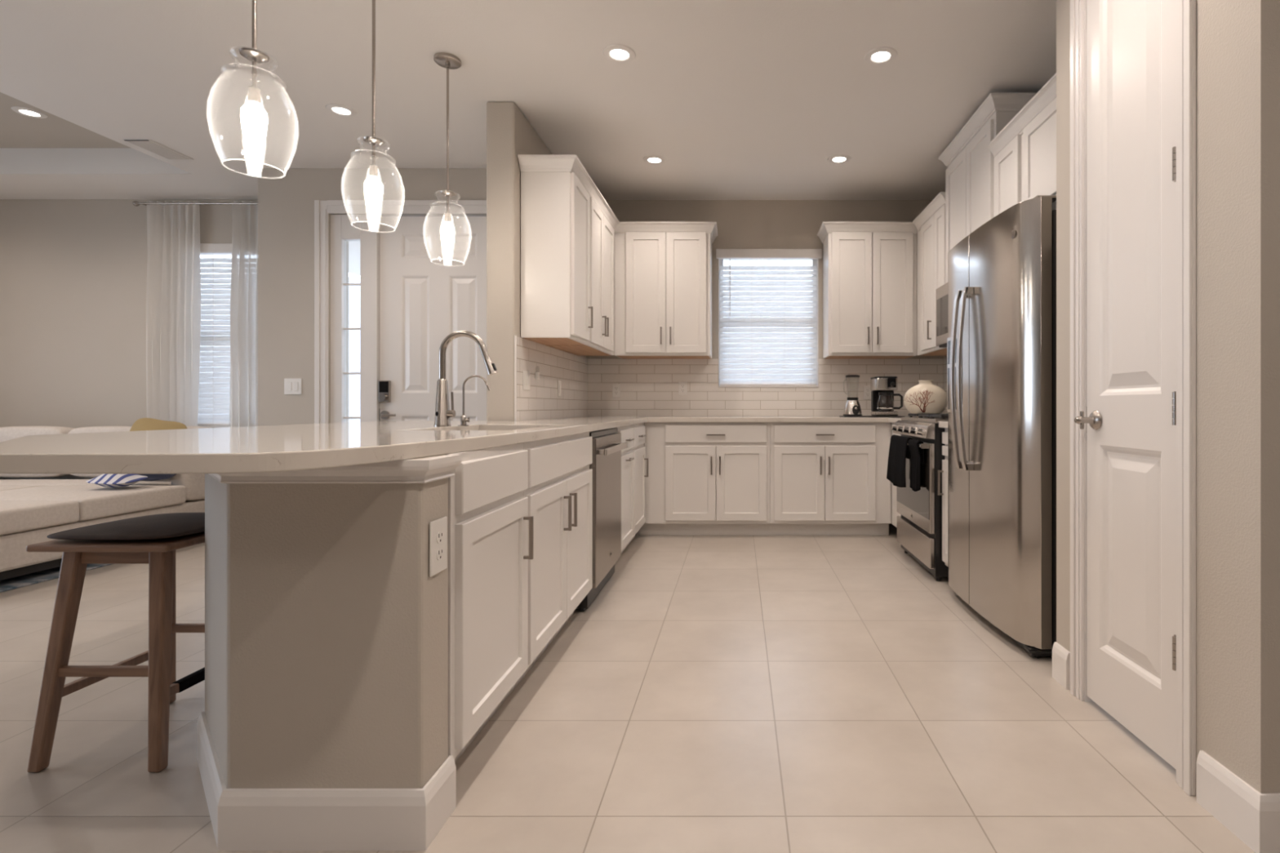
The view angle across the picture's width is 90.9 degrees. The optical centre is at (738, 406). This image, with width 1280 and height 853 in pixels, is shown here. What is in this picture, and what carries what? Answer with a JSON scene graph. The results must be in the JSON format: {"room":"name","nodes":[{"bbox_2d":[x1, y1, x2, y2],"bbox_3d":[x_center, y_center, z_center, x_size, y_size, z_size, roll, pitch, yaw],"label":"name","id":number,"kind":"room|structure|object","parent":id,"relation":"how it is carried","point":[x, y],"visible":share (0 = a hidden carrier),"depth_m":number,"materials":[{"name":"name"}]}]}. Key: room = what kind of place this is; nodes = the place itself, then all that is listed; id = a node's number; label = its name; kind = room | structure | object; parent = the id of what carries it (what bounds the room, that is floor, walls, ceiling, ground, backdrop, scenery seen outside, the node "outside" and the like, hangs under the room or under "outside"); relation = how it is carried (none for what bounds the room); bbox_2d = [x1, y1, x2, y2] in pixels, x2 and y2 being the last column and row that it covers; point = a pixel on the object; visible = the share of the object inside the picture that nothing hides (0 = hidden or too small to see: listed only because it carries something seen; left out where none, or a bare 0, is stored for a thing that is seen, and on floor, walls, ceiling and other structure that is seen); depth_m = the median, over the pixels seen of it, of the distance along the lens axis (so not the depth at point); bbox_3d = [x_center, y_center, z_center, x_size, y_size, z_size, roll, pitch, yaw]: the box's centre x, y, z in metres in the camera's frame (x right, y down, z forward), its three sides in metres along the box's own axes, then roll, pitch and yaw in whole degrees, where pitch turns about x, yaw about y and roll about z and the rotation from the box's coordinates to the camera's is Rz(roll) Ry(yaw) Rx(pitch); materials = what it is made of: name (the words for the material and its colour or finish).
{"room":"kitchen","nodes":[
{"label":"kitchen","id":0,"kind":"room"},
{"bbox_2d":[0,92,131,148],"bbox_3d":[-5.465,-2.027,2.480,2.568,0.105,4.558,0,0,0],"label":"ceiling","id":1,"kind":"structure","parent":0,"point":[17,131],"depth_m":4.50,"materials":[{"name":"beige paint"}]},
{"bbox_2d":[10,106,47,118],"bbox_3d":[-4.760,-1.971,4.180,0.164,0.007,0.164,0,0,0],"label":"recessed light","id":2,"kind":"object","parent":1,"relation":"in","point":[24,111],"visible":1,"depth_m":4.17,"materials":[{"name":"white paint"}]},
{"bbox_2d":[0,199,348,428],"bbox_3d":[-5.275,-0.390,5.430,3.650,2.779,0.160,0,0,0],"label":"wall","id":3,"kind":"structure","parent":0,"point":[73,272],"depth_m":5.35,"materials":[{"name":"beige paint"}]},
{"bbox_2d":[132,200,257,206],"bbox_3d":[-4.390,-1.712,5.288,1.426,0.048,0.121,0,0,0],"label":"curtain rod","id":4,"kind":"object","parent":3,"relation":"attached to","point":[136,203],"visible":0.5,"depth_m":5.24,"materials":[{"name":"silver metal"}]},
{"bbox_2d":[146,201,200,426],"bbox_3d":[-4.797,-0.393,5.275,0.446,2.685,0.109,0,0,0],"label":"sheer curtain","id":5,"kind":"object","parent":4,"relation":"hanging from","point":[173,297],"visible":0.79,"depth_m":5.26,"materials":[{"name":"white fabric"}]},
{"bbox_2d":[229,200,257,426],"bbox_3d":[-4.077,-0.393,5.275,0.446,2.685,0.115,0,0,0],"label":"sheer curtain","id":6,"kind":"object","parent":4,"relation":"hanging from","point":[243,400],"visible":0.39,"depth_m":5.26,"materials":[{"name":"white fabric"}]},
{"bbox_2d":[197,243,231,427],"bbox_3d":[-4.395,-0.608,5.397,0.810,1.575,0.154,0,0,0],"label":"window blind","id":7,"kind":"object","parent":3,"relation":"in","point":[214,411],"depth_m":5.38,"materials":[{"name":"white plastic"}]},
{"bbox_2d":[204,454,448,788],"bbox_3d":[-1.121,0.560,2.519,0.798,0.880,2.202,0,0,0],"label":"wall","id":8,"kind":"structure","parent":0,"point":[326,620],"depth_m":1.42,"materials":[{"name":"beige paint"}]},
{"bbox_2d":[196,711,456,850],"bbox_3d":[-1.410,0.935,2.386,0.694,0.130,2.350,0,0,-22],"label":"baseboard","id":9,"kind":"structure","parent":8,"relation":"attached to","point":[242,819],"depth_m":1.40,"materials":[{"name":"white paint"}]},
{"bbox_2d":[208,454,462,483],"bbox_3d":[-1.412,0.147,2.376,0.719,0.054,2.373,0,0,-22],"label":"trim","id":10,"kind":"structure","parent":8,"relation":"attached to","point":[433,468],"depth_m":1.41,"materials":[{"name":"white paint"}]},
{"bbox_2d":[429,516,447,577],"bbox_3d":[-0.716,0.333,1.488,0.008,0.128,0.080,0,0,0],"label":"wall outlet","id":11,"kind":"object","parent":8,"relation":"attached to","point":[437,528],"visible":1,"depth_m":1.48,"materials":[{"name":"white plastic"}]},
{"bbox_2d":[436,547,443,559],"bbox_3d":[-0.713,0.353,1.488,0.002,0.028,0.033,0,0,0],"label":"socket","id":12,"kind":"object","parent":11,"relation":"attached to","point":[439,550],"depth_m":1.49,"materials":[{"name":"grey plastic"}]},
{"bbox_2d":[436,531,444,543],"bbox_3d":[-0.713,0.313,1.488,0.002,0.028,0.033,0,0,0],"label":"socket","id":13,"kind":"object","parent":11,"relation":"attached to","point":[440,535],"depth_m":1.49,"materials":[{"name":"grey plastic"}]},
{"bbox_2d":[348,240,359,275],"bbox_3d":[-3.000,-1.810,6.875,4.000,0.180,2.650,0,0,0],"label":"sky","id":14,"kind":"structure","parent":0,"point":[353,246],"depth_m":7.19,"materials":[{"name":"white"}]},
{"bbox_2d":[257,168,486,426],"bbox_3d":[-2.531,-0.390,5.000,2.117,2.779,0.700,0,0,0],"label":"wall","id":15,"kind":"structure","parent":0,"point":[286,204],"depth_m":4.65,"materials":[{"name":"beige paint"}]},
{"bbox_2d":[284,378,302,394],"bbox_3d":[-3.325,-0.150,4.645,0.130,0.120,0.008,0,0,0],"label":"light switch","id":16,"kind":"object","parent":15,"relation":"attached to","point":[291,386],"visible":1,"depth_m":4.64,"materials":[{"name":"white plastic"}]},
{"bbox_2d":[314,200,486,423],"bbox_3d":[-2.430,-0.268,4.694,1.450,2.535,0.152,0,0,0],"label":"door","id":17,"kind":"structure","parent":15,"relation":"in","point":[410,303],"depth_m":4.68,"materials":[{"name":"white paint"}]},
{"bbox_2d":[0,0,1056,199],"bbox_3d":[-1.750,-1.930,0.850,10.900,0.300,10.100,0,0,0],"label":"ceiling","id":18,"kind":"structure","parent":0,"point":[740,100],"depth_m":3.41,"materials":[{"name":"white paint"}]},
{"bbox_2d":[122,138,193,159],"bbox_3d":[-4.010,-1.775,4.310,0.180,0.010,0.340,0,0,0],"label":"ceiling vent","id":19,"kind":"object","parent":18,"relation":"in","point":[148,144],"visible":1,"depth_m":4.29,"materials":[{"name":"white metal"}]},
{"bbox_2d":[206,0,298,178],"bbox_3d":[-1.505,-1.257,1.935,0.226,1.043,0.226,0,0,0],"label":"pendant lamp","id":20,"kind":"object","parent":18,"relation":"hanging from","point":[254,118],"visible":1,"depth_m":1.92,"materials":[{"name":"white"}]},
{"bbox_2d":[247,58,261,104],"bbox_3d":[-1.505,-1.010,1.935,0.034,0.134,0.034,0,0,0],"label":"socket","id":21,"kind":"object","parent":20,"relation":"attached to","point":[254,97],"depth_m":1.93,"materials":[{"name":"silver metal"}]},
{"bbox_2d":[324,103,357,117],"bbox_3d":[-2.385,-1.776,3.740,0.164,0.007,0.164,0,0,0],"label":"recessed light","id":22,"kind":"object","parent":18,"relation":"in","point":[337,109],"visible":1,"depth_m":3.73,"materials":[{"name":"white paint"}]},
{"bbox_2d":[341,0,404,232],"bbox_3d":[-1.500,-1.257,2.560,0.226,1.043,0.226,0,0,0],"label":"pendant lamp","id":23,"kind":"object","parent":18,"relation":"hanging from","point":[373,187],"visible":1,"depth_m":2.55,"materials":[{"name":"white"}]},
{"bbox_2d":[368,144,378,177],"bbox_3d":[-1.500,-1.010,2.560,0.034,0.134,0.034,0,0,0],"label":"socket","id":24,"kind":"object","parent":23,"relation":"attached to","point":[373,172],"depth_m":2.55,"materials":[{"name":"silver metal"}]},
{"bbox_2d":[422,52,471,266],"bbox_3d":[-1.490,-1.257,3.190,0.226,1.043,0.226,0,0,0],"label":"pendant lamp","id":25,"kind":"object","parent":18,"relation":"hanging from","point":[448,61],"visible":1,"depth_m":3.18,"materials":[{"name":"clear glass"}]},
{"bbox_2d":[444,195,451,222],"bbox_3d":[-1.490,-1.010,3.190,0.034,0.134,0.034,0,0,0],"label":"socket","id":26,"kind":"object","parent":25,"relation":"attached to","point":[447,219],"depth_m":3.18,"materials":[{"name":"silver metal"}]},
{"bbox_2d":[603,44,635,62],"bbox_3d":[-0.600,-1.776,3.140,0.164,0.007,0.164,0,0,0],"label":"recessed light","id":27,"kind":"object","parent":18,"relation":"in","point":[616,53],"visible":1,"depth_m":3.13,"materials":[{"name":"white paint"}]},
{"bbox_2d":[643,155,666,164],"bbox_3d":[-0.606,-1.776,4.490,0.164,0.007,0.164,0,0,0],"label":"recessed light","id":28,"kind":"object","parent":18,"relation":"in","point":[651,159],"visible":1,"depth_m":4.48,"materials":[{"name":"white paint"}]},
{"bbox_2d":[827,154,850,164],"bbox_3d":[0.725,-1.776,4.475,0.164,0.007,0.164,0,0,0],"label":"recessed light","id":29,"kind":"object","parent":18,"relation":"in","point":[838,158],"visible":1,"depth_m":4.46,"materials":[{"name":"white paint"}]},
{"bbox_2d":[864,46,897,65],"bbox_3d":[0.723,-1.776,3.160,0.164,0.007,0.164,0,0,0],"label":"recessed light","id":30,"kind":"object","parent":18,"relation":"in","point":[881,55],"visible":1,"depth_m":3.15,"materials":[{"name":"white paint"}]},
{"bbox_2d":[486,102,587,421],"bbox_3d":[-1.383,-0.390,4.497,0.178,2.779,1.744,0,0,0],"label":"wall","id":31,"kind":"structure","parent":0,"point":[509,135],"depth_m":3.63,"materials":[{"name":"beige paint"}]},
{"bbox_2d":[522,370,529,390],"bbox_3d":[-1.292,-0.160,3.800,0.008,0.117,0.118,0,0,0],"label":"light switch","id":32,"kind":"object","parent":31,"relation":"attached to","point":[526,374],"visible":1,"depth_m":3.78,"materials":[{"name":"white plastic"}]},
{"bbox_2d":[535,370,539,379],"bbox_3d":[-1.285,-0.217,3.980,0.024,0.085,0.028,0,0,0],"label":"night light","id":33,"kind":"object","parent":31,"relation":"attached to","point":[537,374],"visible":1,"depth_m":3.97,"materials":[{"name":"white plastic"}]},
{"bbox_2d":[516,336,587,420],"bbox_3d":[-1.301,-0.164,4.497,0.008,0.492,1.730,0,0,0],"label":"tile backsplash","id":34,"kind":"structure","parent":31,"relation":"attached to","point":[542,401],"depth_m":4.28,"materials":[{"name":"white tile"}]},
{"bbox_2d":[517,155,595,345],"bbox_3d":[-1.127,-0.946,3.906,0.345,1.073,0.482,0,0,0],"label":"upper cabinet","id":35,"kind":"object","parent":31,"relation":"attached to","point":[556,189],"visible":1,"depth_m":3.71,"materials":[{"name":"white paint"}]},
{"bbox_2d":[557,380,560,396],"bbox_3d":[-1.292,-0.130,4.500,0.008,0.117,0.072,0,0,0],"label":"light switch","id":36,"kind":"object","parent":31,"relation":"attached to","point":[558,381],"visible":1,"depth_m":4.48,"materials":[{"name":"white plastic"}]},
{"bbox_2d":[546,184,619,355],"bbox_3d":[-1.127,-0.946,4.592,0.345,1.073,0.886,0,0,0],"label":"upper cabinet","id":37,"kind":"object","parent":31,"relation":"attached to","point":[603,222],"visible":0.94,"depth_m":4.50,"materials":[{"name":"white paint"}]},
{"bbox_2d":[0,522,1255,852],"bbox_3d":[-1.750,1.050,1.500,10.900,0.100,11.400,0,0,0],"label":"floor","id":38,"kind":"structure","parent":0,"point":[717,694],"depth_m":1.89,"materials":[{"name":"tile"}]},
{"bbox_2d":[0,564,111,592],"bbox_3d":[-5.280,0.994,2.610,2.640,0.011,2.820,0,0,0],"label":"area rug","id":39,"kind":"object","parent":38,"relation":"on","point":[6,584],"visible":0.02,"depth_m":3.58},
{"bbox_2d":[0,426,209,580],"bbox_3d":[-5.482,0.571,4.110,3.035,0.832,2.180,0,0,0],"label":"sofa","id":40,"kind":"object","parent":39,"relation":"on","point":[33,507],"visible":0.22,"depth_m":3.98,"materials":[{"name":"beige fabric"}]},
{"bbox_2d":[0,484,43,490],"bbox_3d":[-5.440,0.624,4.122,0.960,0.142,0.717,0,0,0],"label":"seat cushion","id":41,"kind":"object","parent":40,"relation":"on","point":[2,487],"depth_m":4.36,"materials":[{"name":"beige fabric"}]},
{"bbox_2d":[0,426,74,477],"bbox_3d":[-5.555,0.356,4.907,0.630,0.403,0.215,0,0,0],"label":"cushion","id":42,"kind":"object","parent":40,"relation":"on","point":[6,433],"depth_m":4.82,"materials":[{"name":"beige fabric"}]},
{"bbox_2d":[0,500,79,535],"bbox_3d":[-4.457,0.624,3.404,0.985,0.142,0.707,0,0,0],"label":"seat cushion","id":43,"kind":"object","parent":40,"relation":"on","point":[17,517],"depth_m":3.54,"materials":[{"name":"beige fabric"}]},
{"bbox_2d":[0,479,171,485],"bbox_3d":[-5.025,0.626,4.668,1.790,0.137,0.365,0,0,0],"label":"seat cushion","id":44,"kind":"object","parent":40,"relation":"on","point":[8,482],"depth_m":4.60,"materials":[{"name":"beige fabric"}]},
{"bbox_2d":[0,484,186,520],"bbox_3d":[-4.457,0.624,4.122,0.985,0.142,0.717,0,0,0],"label":"seat cushion","id":45,"kind":"object","parent":40,"relation":"on","point":[95,502],"depth_m":4.06,"materials":[{"name":"beige fabric"}]},
{"bbox_2d":[68,426,131,477],"bbox_3d":[-4.925,0.356,4.907,0.610,0.403,0.215,0,0,0],"label":"cushion","id":46,"kind":"object","parent":40,"relation":"on","point":[95,428],"depth_m":4.82,"materials":[{"name":"beige fabric"}]},
{"bbox_2d":[86,474,147,488],"bbox_3d":[-4.200,0.493,4.211,0.272,0.112,0.241,0,0,-4],"label":"throw pillow","id":47,"kind":"object","parent":40,"relation":"on","point":[112,481],"visible":0.91,"depth_m":4.14,"materials":[{"name":"blue fabric"}]},
{"bbox_2d":[138,474,175,480],"bbox_3d":[-4.240,0.490,4.470,0.423,0.088,0.123,0,0,5],"label":"throw pillow","id":48,"kind":"object","parent":40,"relation":"on","point":[150,477],"visible":0.27,"depth_m":4.42,"materials":[{"name":"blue fabric"}]},
{"bbox_2d":[129,417,186,431],"bbox_3d":[-4.420,0.307,4.700,0.454,0.442,0.181,0,0,-9],"label":"throw pillow","id":49,"kind":"object","parent":40,"relation":"on","point":[143,424],"visible":0.28,"depth_m":4.72,"materials":[{"name":"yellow fabric"}]},
{"bbox_2d":[186,426,209,428],"bbox_3d":[-4.375,0.356,4.907,0.470,0.403,0.215,0,0,0],"label":"cushion","id":50,"kind":"object","parent":40,"relation":"on","point":[188,427],"depth_m":4.87,"materials":[{"name":"beige fabric"}]},
{"bbox_2d":[26,512,204,772],"bbox_3d":[-1.760,0.672,1.905,0.390,0.654,0.419,0,0,0],"label":"counter stool","id":51,"kind":"object","parent":38,"relation":"on","point":[153,540],"visible":0.72,"depth_m":1.74,"materials":[{"name":"brown wood"}]},
{"bbox_2d":[46,512,204,540],"bbox_3d":[-1.756,0.362,1.905,0.373,0.034,0.380,0,0,0],"label":"seat cushion","id":52,"kind":"object","parent":51,"relation":"on","point":[175,526],"depth_m":1.79,"materials":[{"name":"grey fabric"}]},
{"bbox_2d":[444,443,533,763],"bbox_3d":[-0.926,0.560,1.822,0.513,0.880,0.526,0,0,0],"label":"base cabinet","id":53,"kind":"object","parent":38,"relation":"on","point":[488,517],"visible":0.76,"depth_m":1.74,"materials":[{"name":"white paint"}]},
{"bbox_2d":[501,431,592,704],"bbox_3d":[-0.986,0.560,2.548,0.632,0.880,0.924,0,0,0],"label":"base cabinet","id":54,"kind":"object","parent":38,"relation":"on","point":[559,491],"visible":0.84,"depth_m":2.42,"materials":[{"name":"white paint"}]},
{"bbox_2d":[576,427,627,611],"bbox_3d":[-0.969,0.562,3.351,0.642,0.869,0.664,0,0,0],"label":"dishwasher","id":55,"kind":"object","parent":38,"relation":"on","point":[607,446],"visible":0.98,"depth_m":3.26,"materials":[{"name":"silver metal"}]},
{"bbox_2d":[614,422,648,553],"bbox_3d":[-0.986,0.560,4.245,0.632,0.880,1.100,0,0,0],"label":"base cabinet","id":56,"kind":"object","parent":38,"relation":"on","point":[633,457],"visible":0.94,"depth_m":4.14,"materials":[{"name":"white paint"}]},
{"bbox_2d":[0,416,918,474],"bbox_3d":[-0.139,0.101,3.228,3.813,0.036,4.266,0,0,0],"label":"countertop","id":57,"kind":"structure","parent":56,"relation":"on","point":[288,447],"depth_m":1.42,"materials":[{"name":"stone"}]},
{"bbox_2d":[433,330,497,426],"bbox_3d":[-1.165,-0.121,2.660,0.267,0.408,0.066,0,0,0],"label":"kitchen faucet","id":58,"kind":"object","parent":57,"relation":"on","point":[442,412],"visible":0.99,"depth_m":2.65,"materials":[{"name":"silver metal"}]},
{"bbox_2d":[457,375,490,426],"bbox_3d":[-1.128,-0.026,2.660,0.138,0.217,0.044,0,0,0],"label":"filter faucet","id":59,"kind":"object","parent":57,"relation":"on","point":[464,420],"visible":1,"depth_m":2.66,"materials":[{"name":"silver metal"}]},
{"bbox_2d":[839,415,905,417],"bbox_3d":[1.050,0.078,4.915,0.470,0.008,0.230,0,0,0],"label":"mat","id":60,"kind":"object","parent":57,"relation":"on","point":[839,415],"visible":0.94,"depth_m":4.80,"materials":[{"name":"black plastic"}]},
{"bbox_2d":[843,374,862,416],"bbox_3d":[0.905,-0.089,4.927,0.150,0.325,0.157,0,0,0],"label":"blender","id":61,"kind":"object","parent":60,"relation":"on","point":[852,406],"visible":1,"depth_m":4.88,"materials":[{"name":"silver plastic"}]},
{"bbox_2d":[870,376,902,416],"bbox_3d":[1.173,-0.080,4.908,0.217,0.307,0.224,0,0,0],"label":"coffee maker","id":62,"kind":"object","parent":60,"relation":"on","point":[882,388],"visible":1,"depth_m":4.84,"materials":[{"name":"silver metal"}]},
{"bbox_2d":[636,422,769,535],"bbox_3d":[-0.274,0.560,5.034,1.033,0.880,0.647,0,0,0],"label":"base cabinet","id":63,"kind":"object","parent":38,"relation":"on","point":[704,478],"visible":0.99,"depth_m":4.75,"materials":[{"name":"white paint"}]},
{"bbox_2d":[769,422,890,535],"bbox_3d":[0.706,0.560,5.034,0.925,0.880,0.647,0,0,0],"label":"base cabinet","id":64,"kind":"object","parent":38,"relation":"on","point":[827,478],"visible":0.94,"depth_m":4.75,"materials":[{"name":"white paint"}]},
{"bbox_2d":[891,422,901,527],"bbox_3d":[1.466,0.560,4.528,0.592,0.880,0.454,0,0,0],"label":"base cabinet","id":65,"kind":"object","parent":38,"relation":"on","point":[894,502],"visible":0.08,"depth_m":4.67,"materials":[{"name":"white paint"}]},
{"bbox_2d":[889,413,947,581],"bbox_3d":[1.395,0.524,3.914,0.720,0.952,0.753,0,0,0],"label":"oven range","id":66,"kind":"object","parent":38,"relation":"on","point":[919,525],"visible":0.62,"depth_m":3.64,"materials":[{"name":"silver metal"}]},
{"bbox_2d":[886,435,912,487],"bbox_3d":[1.039,0.351,4.002,0.066,0.322,0.466,0,0,0],"label":"kitchen towel","id":67,"kind":"object","parent":66,"relation":"hanging from","point":[899,450],"visible":0.99,"depth_m":3.97,"materials":[{"name":"black fabric"}]},
{"bbox_2d":[907,439,924,491],"bbox_3d":[1.050,0.350,3.686,0.044,0.304,0.193,0,0,0],"label":"kitchen towel","id":68,"kind":"object","parent":66,"relation":"hanging from","point":[917,453],"visible":0.98,"depth_m":3.65,"materials":[{"name":"black fabric"}]},
{"bbox_2d":[901,417,947,422],"bbox_3d":[1.437,0.083,3.914,0.636,0.022,0.753,0,0,0],"label":"cooktop","id":69,"kind":"object","parent":66,"relation":"in","point":[917,420],"depth_m":3.79,"materials":[{"name":"silver metal"}]},
{"bbox_2d":[903,380,946,413],"bbox_3d":[1.225,-0.061,4.069,0.272,0.219,0.155,0,0,24],"label":"vase","id":70,"kind":"object","parent":66,"relation":"on","point":[925,397],"visible":0.99,"depth_m":4.01,"materials":[{"name":"beige ceramic"}]},
{"bbox_2d":[937,428,947,566],"bbox_3d":[1.441,0.560,3.443,0.642,0.880,0.170,0,0,0],"label":"base cabinet","id":71,"kind":"object","parent":38,"relation":"on","point":[944,434],"visible":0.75,"depth_m":3.47,"materials":[{"name":"white paint"}]},
{"bbox_2d":[938,421,947,428],"bbox_3d":[1.452,0.101,3.442,0.633,0.036,0.175,0,0,0],"label":"countertop","id":72,"kind":"structure","parent":71,"relation":"on","point":[941,424],"depth_m":3.45,"materials":[{"name":"stone"}]},
{"bbox_2d":[946,195,1056,657],"bbox_3d":[1.396,0.084,2.881,0.738,1.831,0.903,0,0,0],"label":"refrigerator","id":73,"kind":"object","parent":38,"relation":"on","point":[1002,338],"visible":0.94,"depth_m":2.61,"materials":[{"name":"silver metal"}]},
{"bbox_2d":[586,200,943,522],"bbox_3d":[0.228,-0.390,5.446,3.405,2.780,0.168,0,0,0],"label":"wall","id":74,"kind":"structure","parent":0,"point":[648,387],"depth_m":5.36,"materials":[{"name":"white tile"}]},
{"bbox_2d":[612,383,620,397],"bbox_3d":[-1.050,-0.135,5.358,0.072,0.117,0.008,0,0,0],"label":"wall outlet","id":75,"kind":"object","parent":74,"relation":"attached to","point":[615,387],"visible":1,"depth_m":5.36,"materials":[{"name":"white plastic"}]},
{"bbox_2d":[613,222,718,359],"bbox_3d":[-0.590,-0.946,5.176,0.828,1.073,0.372,0,0,0],"label":"upper cabinet","id":76,"kind":"object","parent":74,"relation":"attached to","point":[663,270],"visible":0.97,"depth_m":5.03,"materials":[{"name":"white paint"}]},
{"bbox_2d":[678,382,687,395],"bbox_3d":[-0.478,-0.155,5.358,0.072,0.117,0.008,0,0,0],"label":"wall outlet","id":77,"kind":"object","parent":74,"relation":"attached to","point":[682,386],"visible":1,"depth_m":5.36,"materials":[{"name":"white plastic"}]},
{"bbox_2d":[587,359,942,416],"bbox_3d":[0.233,-0.164,5.366,3.075,0.492,0.008,0,0,0],"label":"tile backsplash","id":78,"kind":"structure","parent":74,"relation":"attached to","point":[649,387],"depth_m":5.36,"materials":[{"name":"white tile"}]},
{"bbox_2d":[715,248,822,387],"bbox_3d":[0.264,-0.760,5.417,0.912,1.190,0.154,0,0,0],"label":"window blind","id":79,"kind":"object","parent":74,"relation":"in","point":[735,371],"depth_m":5.40,"materials":[{"name":"white plastic"}]},
{"bbox_2d":[863,386,871,399],"bbox_3d":[1.115,-0.120,5.358,0.072,0.117,0.008,0,0,0],"label":"wall outlet","id":80,"kind":"object","parent":74,"relation":"attached to","point":[867,392],"visible":0.87,"depth_m":5.36,"materials":[{"name":"white plastic"}]},
{"bbox_2d":[817,222,917,359],"bbox_3d":[1.061,-0.946,5.176,0.766,1.073,0.372,0,0,0],"label":"upper cabinet","id":81,"kind":"object","parent":74,"relation":"attached to","point":[869,268],"visible":1,"depth_m":5.03,"materials":[{"name":"white paint"}]},
{"bbox_2d":[942,355,947,413],"bbox_3d":[1.846,-0.390,3.835,0.168,2.779,3.068,0,0,0],"label":"wall","id":82,"kind":"structure","parent":0,"point":[944,360],"depth_m":5.31,"materials":[{"name":"beige tile"}]},
{"bbox_2d":[912,191,946,355],"bbox_3d":[1.579,-0.946,4.665,0.367,1.073,0.738,0,0,0],"label":"upper cabinet","id":83,"kind":"object","parent":82,"relation":"attached to","point":[930,224],"visible":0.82,"depth_m":4.63,"materials":[{"name":"white paint"}]},
{"bbox_2d":[937,92,1037,283],"bbox_3d":[1.579,-1.275,3.892,0.367,0.920,0.904,0,0,0],"label":"upper cabinet","id":84,"kind":"object","parent":82,"relation":"attached to","point":[969,162],"visible":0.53,"depth_m":3.76,"materials":[{"name":"white paint"}]},
{"bbox_2d":[936,282,947,347],"bbox_3d":[1.538,-0.608,3.914,0.453,0.405,0.751,0,0,0],"label":"microwave","id":85,"kind":"object","parent":84,"relation":"attached to","point":[942,291],"visible":0.16,"depth_m":4.16,"materials":[{"name":"silver plastic"}]},
{"bbox_2d":[986,117,1022,217],"bbox_3d":[1.579,-1.208,3.319,0.367,0.515,0.338,0,0,0],"label":"upper cabinet","id":86,"kind":"object","parent":82,"relation":"attached to","point":[1006,147],"visible":0.35,"depth_m":3.29,"materials":[{"name":"white paint"}]},
{"bbox_2d":[1013,73,1056,209],"bbox_3d":[1.579,-1.208,2.730,0.367,0.515,0.838,0,0,0],"label":"upper cabinet","id":87,"kind":"object","parent":82,"relation":"attached to","point":[1037,120],"visible":0.2,"depth_m":2.94,"materials":[{"name":"white paint"}]},
{"bbox_2d":[1056,0,1279,795],"bbox_3d":[2.388,-0.390,1.850,2.425,2.779,0.900,0,0,0],"label":"wall","id":88,"kind":"structure","parent":0,"point":[1237,42],"depth_m":1.48,"materials":[{"name":"beige paint"}]},
{"bbox_2d":[1052,641,1070,689],"bbox_3d":[1.167,0.935,2.250,0.016,0.130,0.100,0,0,0],"label":"baseboard","id":89,"kind":"structure","parent":88,"relation":"attached to","point":[1060,655],"depth_m":2.24,"materials":[{"name":"white paint"}]},
{"bbox_2d":[1070,0,1195,795],"bbox_3d":[1.196,-0.254,1.885,0.179,2.507,0.576,0,0,0],"label":"door","id":90,"kind":"structure","parent":88,"relation":"in","point":[1133,62],"depth_m":1.86,"materials":[{"name":"white paint"}]},
{"bbox_2d":[1196,750,1279,852],"bbox_3d":[2.349,0.935,1.480,2.381,0.130,0.191,0,0,0],"label":"baseboard","id":91,"kind":"structure","parent":88,"relation":"attached to","point":[1251,815],"depth_m":1.44,"materials":[{"name":"white paint"}]},
{"bbox_3d":[-3.000,1.185,4.000,22.000,0.130,20.000,0,0,0],"label":"ground","id":92,"kind":"structure","parent":0,"visible":0},
{"bbox_2d":[199,276,812,422],"bbox_3d":[-2.000,-0.440,9.700,20.000,3.120,0.200,0,0,0],"label":"wall","id":93,"kind":"structure","parent":92,"relation":"on","point":[353,291],"depth_m":9.60,"materials":[{"name":"grey paint"}]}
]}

